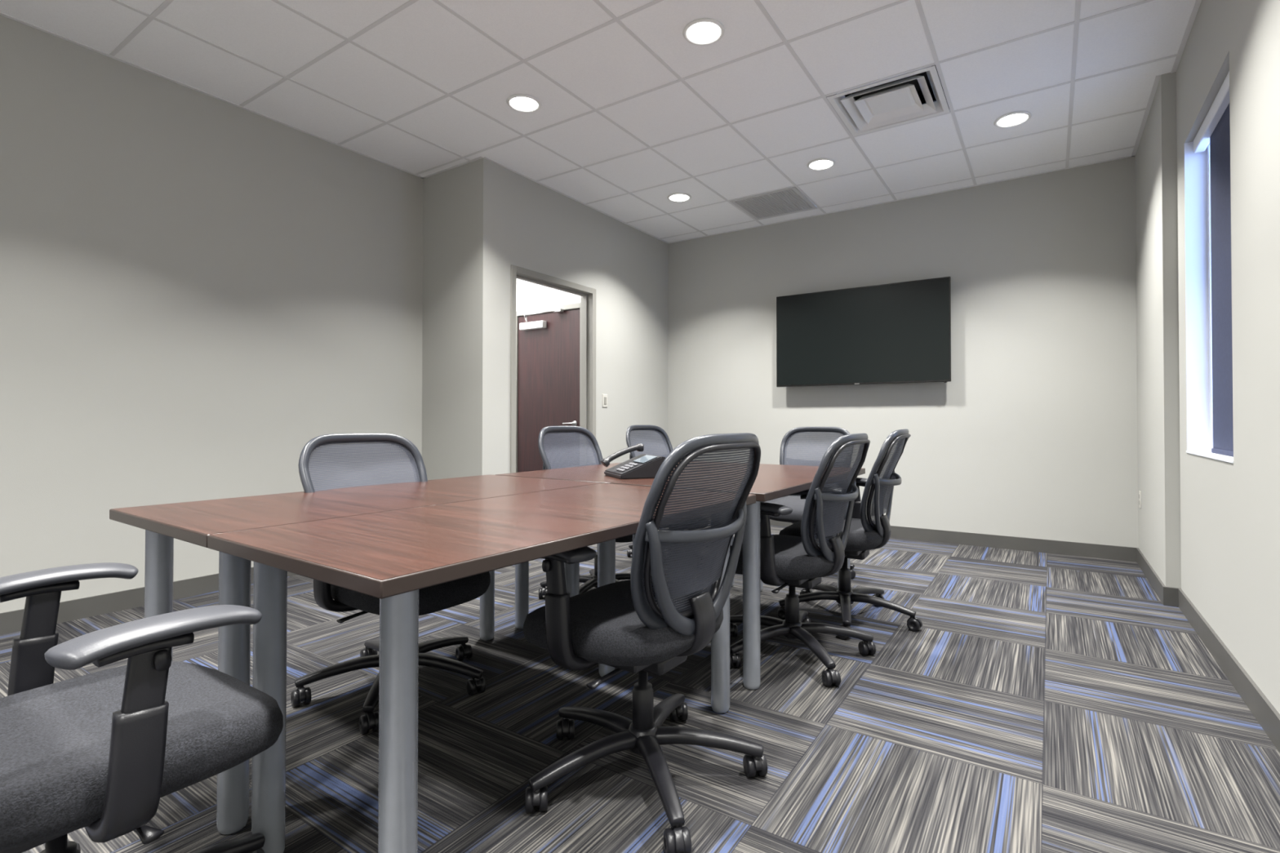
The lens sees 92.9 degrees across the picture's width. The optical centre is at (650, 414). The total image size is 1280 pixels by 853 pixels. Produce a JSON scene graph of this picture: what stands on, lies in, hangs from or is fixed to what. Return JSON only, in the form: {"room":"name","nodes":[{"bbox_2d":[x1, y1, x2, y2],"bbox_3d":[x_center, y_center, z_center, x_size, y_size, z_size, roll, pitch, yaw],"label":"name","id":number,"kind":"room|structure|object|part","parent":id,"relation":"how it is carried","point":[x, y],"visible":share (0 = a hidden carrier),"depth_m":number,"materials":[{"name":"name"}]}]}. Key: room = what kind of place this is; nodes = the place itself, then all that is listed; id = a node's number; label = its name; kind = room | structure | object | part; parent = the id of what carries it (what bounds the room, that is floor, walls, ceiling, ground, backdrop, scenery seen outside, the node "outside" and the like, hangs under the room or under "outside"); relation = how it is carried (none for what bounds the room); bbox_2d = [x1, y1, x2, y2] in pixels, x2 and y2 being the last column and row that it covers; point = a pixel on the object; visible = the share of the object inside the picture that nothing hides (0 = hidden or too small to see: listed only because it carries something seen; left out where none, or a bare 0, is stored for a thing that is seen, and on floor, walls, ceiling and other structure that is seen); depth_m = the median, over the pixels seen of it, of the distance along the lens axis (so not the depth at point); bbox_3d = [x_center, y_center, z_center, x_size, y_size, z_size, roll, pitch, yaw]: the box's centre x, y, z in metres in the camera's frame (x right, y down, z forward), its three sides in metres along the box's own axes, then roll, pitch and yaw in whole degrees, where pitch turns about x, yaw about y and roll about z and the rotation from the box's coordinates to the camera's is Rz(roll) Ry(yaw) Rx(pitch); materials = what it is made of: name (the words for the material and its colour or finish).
{"room":"conference room","nodes":[
{"label":"conference room","id":0,"kind":"room"},
{"bbox_2d":[0,14,422,613],"bbox_3d":[-3.067,-0.424,2.930,0.120,2.911,4.720,0,-1,33],"label":"wall","id":1,"kind":"structure","parent":0,"point":[197,290],"depth_m":3.40,"materials":[{"name":"grey paint"}]},
{"bbox_2d":[0,567,297,635],"bbox_3d":[-2.757,0.978,2.638,0.704,0.100,4.600,0,-1,33],"label":"baseboard","id":2,"kind":"structure","parent":1,"relation":"attached to","point":[81,608],"depth_m":3.17,"materials":[{"name":"plastic"}]},
{"bbox_2d":[422,158,667,479],"bbox_3d":[-0.798,-0.391,5.644,0.692,2.911,2.549,0,-1,33],"label":"wall","id":3,"kind":"structure","parent":0,"point":[482,218],"depth_m":4.71,"materials":[{"name":"grey paint"}]},
{"bbox_2d":[510,264,595,473],"bbox_3d":[-0.828,-0.037,5.074,0.144,2.190,1.030,0,-1,33],"label":"trim","id":4,"kind":"structure","parent":3,"relation":"attached to","point":[588,295],"depth_m":5.43,"materials":[{"name":"grey paint"}]},
{"bbox_2d":[602,394,607,407],"bbox_3d":[-0.414,-0.126,5.587,0.010,0.116,0.072,0,-1,33],"label":"light switch","id":5,"kind":"object","parent":3,"relation":"attached to","point":[604,396],"visible":1,"depth_m":5.58,"materials":[{"name":"grey plastic"}]},
{"bbox_2d":[516,279,580,311],"bbox_3d":[-1.330,-0.384,6.300,2.062,2.911,0.120,0,-1,33],"label":"wall","id":6,"kind":"structure","parent":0,"point":[530,295],"depth_m":6.09,"materials":[{"name":"white paint"}]},
{"bbox_2d":[0,0,1201,244],"bbox_3d":[-0.989,-2.025,3.037,6.536,0.304,7.349,0,-1,33],"label":"ceiling","id":7,"kind":"structure","parent":0,"point":[633,114],"depth_m":3.42,"materials":[{"name":"tile"}]},
{"bbox_2d":[506,93,541,112],"bbox_3d":[-0.756,-1.863,3.648,0.204,0.011,0.204,0,-1,33],"label":"recessed light","id":8,"kind":"object","parent":7,"relation":"in","point":[523,103],"visible":1,"depth_m":3.64,"materials":[{"name":"white glass"}]},
{"bbox_2d":[666,192,691,202],"bbox_3d":[0.248,-1.845,5.176,0.204,0.011,0.204,0,-1,33],"label":"recessed light","id":9,"kind":"object","parent":7,"relation":"in","point":[676,197],"visible":1,"depth_m":5.16,"materials":[{"name":"white glass"}]},
{"bbox_2d":[683,17,724,45],"bbox_3d":[0.262,-1.870,2.978,0.204,0.011,0.204,0,-1,33],"label":"recessed light","id":10,"kind":"object","parent":7,"relation":"in","point":[702,31],"visible":1,"depth_m":2.97,"materials":[{"name":"white glass"}]},
{"bbox_2d":[729,186,817,220],"bbox_3d":[1.092,-1.866,5.351,0.584,0.046,0.584,0,-1,33],"label":"ceiling vent","id":11,"kind":"object","parent":7,"relation":"in","point":[789,200],"visible":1,"depth_m":5.33,"materials":[{"name":"grey metal"}]},
{"bbox_2d":[807,157,835,170],"bbox_3d":[1.267,-1.852,4.507,0.204,0.011,0.204,0,-1,33],"label":"recessed light","id":12,"kind":"object","parent":7,"relation":"in","point":[818,164],"visible":1,"depth_m":4.50,"materials":[{"name":"white glass"}]},
{"bbox_2d":[826,64,949,136],"bbox_3d":[1.442,-1.943,3.664,0.584,0.177,0.584,0,-1,33],"label":"ceiling vent","id":13,"kind":"object","parent":7,"relation":"in","point":[896,100],"visible":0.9,"depth_m":3.70,"materials":[{"name":"white metal"}]},
{"bbox_2d":[994,111,1031,127],"bbox_3d":[2.286,-1.859,3.837,0.204,0.011,0.204,0,-1,33],"label":"recessed light","id":14,"kind":"object","parent":7,"relation":"in","point":[1017,117],"visible":1,"depth_m":3.83,"materials":[{"name":"white glass"}]},
{"bbox_2d":[0,525,1279,852],"bbox_3d":[-0.949,1.083,2.973,6.536,0.100,7.389,0,-1,33],"label":"floor","id":15,"kind":"structure","parent":0,"point":[1039,702],"depth_m":1.92,"materials":[{"name":"carpet"}]},
{"bbox_2d":[0,562,283,852],"bbox_3d":[-1.019,0.530,1.075,0.687,0.963,0.663,0,-1,33],"label":"office chair","id":16,"kind":"object","parent":15,"relation":"on","point":[98,753],"visible":1,"depth_m":1.00,"materials":[{"name":"grey fabric"}]},
{"bbox_3d":[-1.194,0.493,1.238,0.200,0.343,0.265,0,-1,33],"label":"armrest","id":17,"kind":"part","parent":16,"relation":"part of","materials":[{"name":"grey plastic"}]},
{"bbox_2d":[0,661,283,850],"bbox_3d":[-1.001,0.595,1.111,0.503,0.120,0.510,0,-1,33],"label":"seat cushion","id":18,"kind":"object","parent":16,"relation":"on","point":[55,738],"depth_m":1.04,"materials":[{"name":"fabric"}]},
{"bbox_3d":[-0.809,0.491,0.984,0.200,0.343,0.265,0,-1,33],"label":"armrest","id":19,"kind":"part","parent":16,"relation":"part of","materials":[{"name":"grey plastic"}]},
{"bbox_2d":[109,474,599,835],"bbox_3d":[-0.887,0.652,2.151,0.704,0.743,1.413,0,-1,35],"label":"conference table","id":20,"kind":"object","parent":15,"relation":"on","point":[193,522],"visible":0.44,"depth_m":1.77,"materials":[{"name":"brown wood"}]},
{"bbox_2d":[290,432,490,734],"bbox_3d":[-0.958,0.550,2.308,0.698,0.951,0.704,0,-1,33],"label":"office chair","id":21,"kind":"object","parent":15,"relation":"on","point":[335,460],"visible":0.53,"depth_m":2.25,"materials":[{"name":"grey plastic"}]},
{"bbox_3d":[-1.048,0.515,2.081,0.265,0.343,0.200,0,-1,33],"label":"armrest","id":22,"kind":"part","parent":21,"relation":"part of","materials":[{"name":"grey plastic"}]},
{"bbox_3d":[-1.123,0.333,2.409,0.194,0.514,0.520,0,-1,33],"label":"frame","id":23,"kind":"part","parent":21,"relation":"part of","materials":[{"name":"grey plastic"}]},
{"bbox_2d":[330,571,490,615],"bbox_3d":[-0.895,0.621,2.256,0.510,0.120,0.503,0,-1,33],"label":"seat cushion","id":24,"kind":"object","parent":21,"relation":"on","point":[437,597],"depth_m":2.08,"materials":[{"name":"fabric"}]},
{"bbox_2d":[207,483,755,852],"bbox_3d":[-0.313,0.648,1.752,0.690,0.743,1.413,0,-1,35],"label":"conference table","id":25,"kind":"object","parent":15,"relation":"on","point":[388,557],"visible":0.77,"depth_m":1.35,"materials":[{"name":"brown wood"}]},
{"bbox_2d":[537,426,632,598],"bbox_3d":[-0.276,0.552,3.401,0.658,0.973,0.689,0,-1,37],"label":"office chair","id":26,"kind":"object","parent":15,"relation":"on","point":[559,446],"visible":0.26,"depth_m":3.53,"materials":[{"name":"grey fabric"}]},
{"bbox_3d":[-0.462,0.325,3.543,0.194,0.514,0.520,0,-1,33],"label":"frame","id":27,"kind":"part","parent":26,"relation":"part of","materials":[{"name":"grey plastic"}]},
{"bbox_2d":[615,534,632,542],"bbox_3d":[-0.234,0.612,3.389,0.510,0.120,0.503,0,-1,33],"label":"seat cushion","id":28,"kind":"object","parent":26,"relation":"on","point":[629,538],"depth_m":3.13,"materials":[{"name":"fabric"}]},
{"bbox_2d":[495,462,733,629],"bbox_3d":[-0.073,0.667,3.328,0.693,0.743,1.413,0,-1,33],"label":"conference table","id":29,"kind":"object","parent":15,"relation":"on","point":[591,473],"visible":0.09,"depth_m":2.92,"materials":[{"name":"brown wood"}]},
{"bbox_2d":[600,443,666,479],"bbox_3d":[-0.087,0.215,2.852,0.256,0.150,0.283,0,-1,-22],"label":"desk phone","id":30,"kind":"object","parent":29,"relation":"on","point":[641,466],"visible":0.99,"depth_m":2.76,"materials":[{"name":"black plastic"}]},
{"bbox_2d":[523,432,768,852],"bbox_3d":[-0.031,0.535,1.748,0.658,0.969,0.686,-1,-1,39],"label":"office chair","id":31,"kind":"object","parent":15,"relation":"on","point":[669,609],"visible":0.97,"depth_m":1.55,"materials":[{"name":"grey plastic"}]},
{"bbox_3d":[-0.226,0.492,1.593,0.265,0.343,0.200,0,-1,35],"label":"armrest","id":32,"kind":"part","parent":31,"relation":"part of","materials":[{"name":"grey plastic"}]},
{"bbox_2d":[523,579,723,666],"bbox_3d":[-0.069,0.597,1.764,0.510,0.120,0.503,0,-1,35],"label":"seat cushion","id":33,"kind":"object","parent":31,"relation":"on","point":[606,628],"depth_m":1.55,"materials":[{"name":"fabric"}]},
{"bbox_3d":[0.154,0.306,1.609,0.194,0.514,0.520,0,-1,35],"label":"frame","id":34,"kind":"part","parent":31,"relation":"part of","materials":[{"name":"grey plastic"}]},
{"bbox_2d":[626,425,672,556],"bbox_3d":[0.176,0.564,4.397,0.686,0.973,0.676,0,-1,-25],"label":"office chair","id":35,"kind":"object","parent":15,"relation":"on","point":[655,441],"visible":0.17,"depth_m":4.60,"materials":[{"name":"grey fabric"}]},
{"bbox_3d":[-0.005,0.336,4.529,0.194,0.514,0.520,0,-1,37],"label":"frame","id":36,"kind":"part","parent":35,"relation":"part of","materials":[{"name":"grey plastic"}]},
{"bbox_2d":[610,463,865,689],"bbox_3d":[0.508,0.663,2.946,0.693,0.743,1.413,0,-1,33],"label":"conference table","id":37,"kind":"object","parent":15,"relation":"on","point":[772,482],"visible":0.44,"depth_m":2.27,"materials":[{"name":"brown wood"}]},
{"bbox_2d":[729,433,875,686],"bbox_3d":[0.605,0.555,2.651,0.658,0.951,0.687,0,-1,38],"label":"office chair","id":38,"kind":"object","parent":15,"relation":"on","point":[793,562],"visible":0.87,"depth_m":2.43,"materials":[{"name":"grey plastic"}]},
{"bbox_3d":[0.460,0.521,2.455,0.265,0.343,0.200,0,-1,34],"label":"armrest","id":39,"kind":"part","parent":38,"relation":"part of","materials":[{"name":"grey plastic"}]},
{"bbox_2d":[729,534,833,580],"bbox_3d":[0.564,0.626,2.663,0.510,0.120,0.503,0,-1,34],"label":"seat cushion","id":40,"kind":"object","parent":38,"relation":"on","point":[793,562],"depth_m":2.42,"materials":[{"name":"fabric"}]},
{"bbox_3d":[0.720,0.525,2.837,0.265,0.343,0.200,0,-1,34],"label":"armrest","id":41,"kind":"part","parent":38,"relation":"part of","materials":[{"name":"grey plastic"}]},
{"bbox_3d":[0.790,0.335,2.512,0.194,0.514,0.520,0,-1,34],"label":"frame","id":42,"kind":"part","parent":38,"relation":"part of","materials":[{"name":"grey plastic"}]},
{"bbox_2d":[765,426,855,579],"bbox_3d":[1.053,0.566,4.101,0.676,0.962,0.670,0,-1,33],"label":"office chair","id":43,"kind":"object","parent":15,"relation":"on","point":[801,446],"visible":0.19,"depth_m":4.33,"materials":[{"name":"grey fabric"}]},
{"bbox_2d":[765,495,805,523],"bbox_3d":[1.021,0.631,4.060,0.503,0.120,0.510,0,-1,33],"label":"seat cushion","id":44,"kind":"object","parent":43,"relation":"on","point":[797,504],"depth_m":3.91,"materials":[{"name":"fabric"}]},
{"bbox_3d":[1.172,0.344,4.292,0.520,0.514,0.194,0,-1,33],"label":"frame","id":45,"kind":"part","parent":43,"relation":"part of","materials":[{"name":"grey plastic"}]},
{"bbox_2d":[777,429,922,639],"bbox_3d":[1.013,0.555,3.092,0.691,0.963,0.681,0,-1,30],"label":"office chair","id":46,"kind":"object","parent":15,"relation":"on","point":[869,529],"visible":0.79,"depth_m":2.94,"materials":[{"name":"grey plastic"}]},
{"bbox_2d":[778,518,883,551],"bbox_3d":[0.942,0.620,3.139,0.510,0.120,0.503,0,-1,30],"label":"seat cushion","id":47,"kind":"object","parent":46,"relation":"on","point":[860,539],"depth_m":2.90,"materials":[{"name":"fabric"}]},
{"bbox_3d":[1.086,0.519,3.324,0.265,0.343,0.200,0,-1,30],"label":"armrest","id":48,"kind":"part","parent":46,"relation":"part of","materials":[{"name":"grey plastic"}]},
{"bbox_3d":[1.179,0.329,3.004,0.194,0.514,0.520,0,-1,30],"label":"frame","id":49,"kind":"part","parent":46,"relation":"part of","materials":[{"name":"grey plastic"}]},
{"bbox_2d":[667,156,1138,547],"bbox_3d":[0.944,-0.384,6.097,6.286,2.911,0.120,0,-1,33],"label":"wall","id":50,"kind":"structure","parent":0,"point":[1033,433],"depth_m":4.92,"materials":[{"name":"grey paint"}]},
{"bbox_2d":[776,276,951,386],"bbox_3d":[1.839,-0.681,5.364,1.480,0.858,0.128,0,-1,33],"label":"television","id":51,"kind":"object","parent":50,"relation":"attached to","point":[897,332],"visible":1,"depth_m":5.26,"materials":[{"name":"black"}]},
{"bbox_2d":[769,519,1136,561],"bbox_3d":[1.834,1.014,5.416,3.940,0.100,0.012,0,-1,33],"label":"baseboard","id":52,"kind":"structure","parent":50,"relation":"attached to","point":[1048,546],"depth_m":4.74,"materials":[{"name":"plastic"}]},
{"bbox_2d":[1134,0,1279,714],"bbox_3d":[1.664,-0.439,1.346,0.263,2.911,7.269,0,-1,33],"label":"wall","id":53,"kind":"structure","parent":0,"point":[1209,529],"depth_m":2.41,"materials":[{"name":"grey paint"}]},
{"bbox_2d":[1138,490,1141,508],"bbox_3d":[3.398,0.591,4.221,0.008,0.116,0.072,0,-1,33],"label":"wall outlet","id":54,"kind":"object","parent":53,"relation":"attached to","point":[1140,491],"visible":1,"depth_m":4.20,"materials":[{"name":"grey plastic"}]},
{"bbox_2d":[1136,547,1279,752],"bbox_3d":[1.538,0.966,1.333,0.075,0.100,7.137,0,-1,33],"label":"baseboard","id":55,"kind":"structure","parent":53,"relation":"attached to","point":[1260,707],"depth_m":2.45,"materials":[{"name":"plastic"}]},
{"bbox_2d":[1184,141,1233,463],"bbox_3d":[2.523,-0.602,2.705,0.089,1.590,0.940,0,-1,33],"label":"window frame","id":56,"kind":"structure","parent":53,"relation":"attached to","point":[1195,163],"depth_m":3.09,"materials":[{"name":"white"}]},
{"bbox_2d":[1206,103,1233,457],"bbox_3d":[2.569,-0.603,2.675,0.079,1.590,0.940,0,-1,33],"label":"window","id":57,"kind":"structure","parent":53,"relation":"in","point":[1218,150],"depth_m":2.75,"materials":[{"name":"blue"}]},
{"bbox_3d":[2.581,-0.603,2.667,0.050,1.590,0.940,0,-1,33],"label":"sash frame","id":58,"kind":"part","parent":57,"relation":"part of","materials":[{"name":"white metal"}]},
{"bbox_2d":[1193,71,1229,152],"bbox_3d":[2.528,-1.361,2.699,0.045,0.068,0.900,0,-1,33],"label":"shade cassette","id":59,"kind":"object","parent":57,"relation":"attached to","point":[1201,141],"visible":0.54,"depth_m":2.75,"materials":[{"name":"white metal"}]},
{"bbox_3d":[-2.065,-0.389,5.903,1.470,2.911,1.590,0,-1,33],"label":"wall","id":60,"kind":"structure","parent":0,"visible":0},
{"bbox_2d":[515,302,580,472],"bbox_3d":[-0.980,0.004,6.065,0.940,2.130,0.144,0,-1,33],"label":"trim","id":61,"kind":"structure","parent":60,"relation":"attached to","point":[577,305],"depth_m":6.21,"materials":[{"name":"grey paint"}]},
{"bbox_2d":[517,308,580,472],"bbox_3d":[-0.998,0.028,6.037,0.832,2.066,0.044,0,-1,33],"label":"leaf","id":62,"kind":"object","parent":61,"relation":"attached to","point":[548,357],"visible":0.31,"depth_m":6.04,"materials":[{"name":"brown wood"}]},
{"bbox_2d":[519,308,577,426],"bbox_3d":[-1.052,-0.452,5.927,0.716,1.131,0.209,0,-1,33],"label":"hardware piece","id":63,"kind":"object","parent":62,"relation":"attached to","point":[538,324],"depth_m":6.02,"materials":[{"name":"silver metal"}]},
{"bbox_3d":[-1.092,-0.978,5.949,0.488,0.079,0.191,0,-1,33],"label":"closer arm","id":64,"kind":"part","parent":63,"relation":"part of","materials":[{"name":"silver metal"}]},
{"bbox_3d":[-0.772,0.087,5.825,0.142,0.052,0.061,0,-1,33],"label":"lever handle","id":65,"kind":"part","parent":63,"relation":"part of","materials":[{"name":"silver metal"}]}
]}

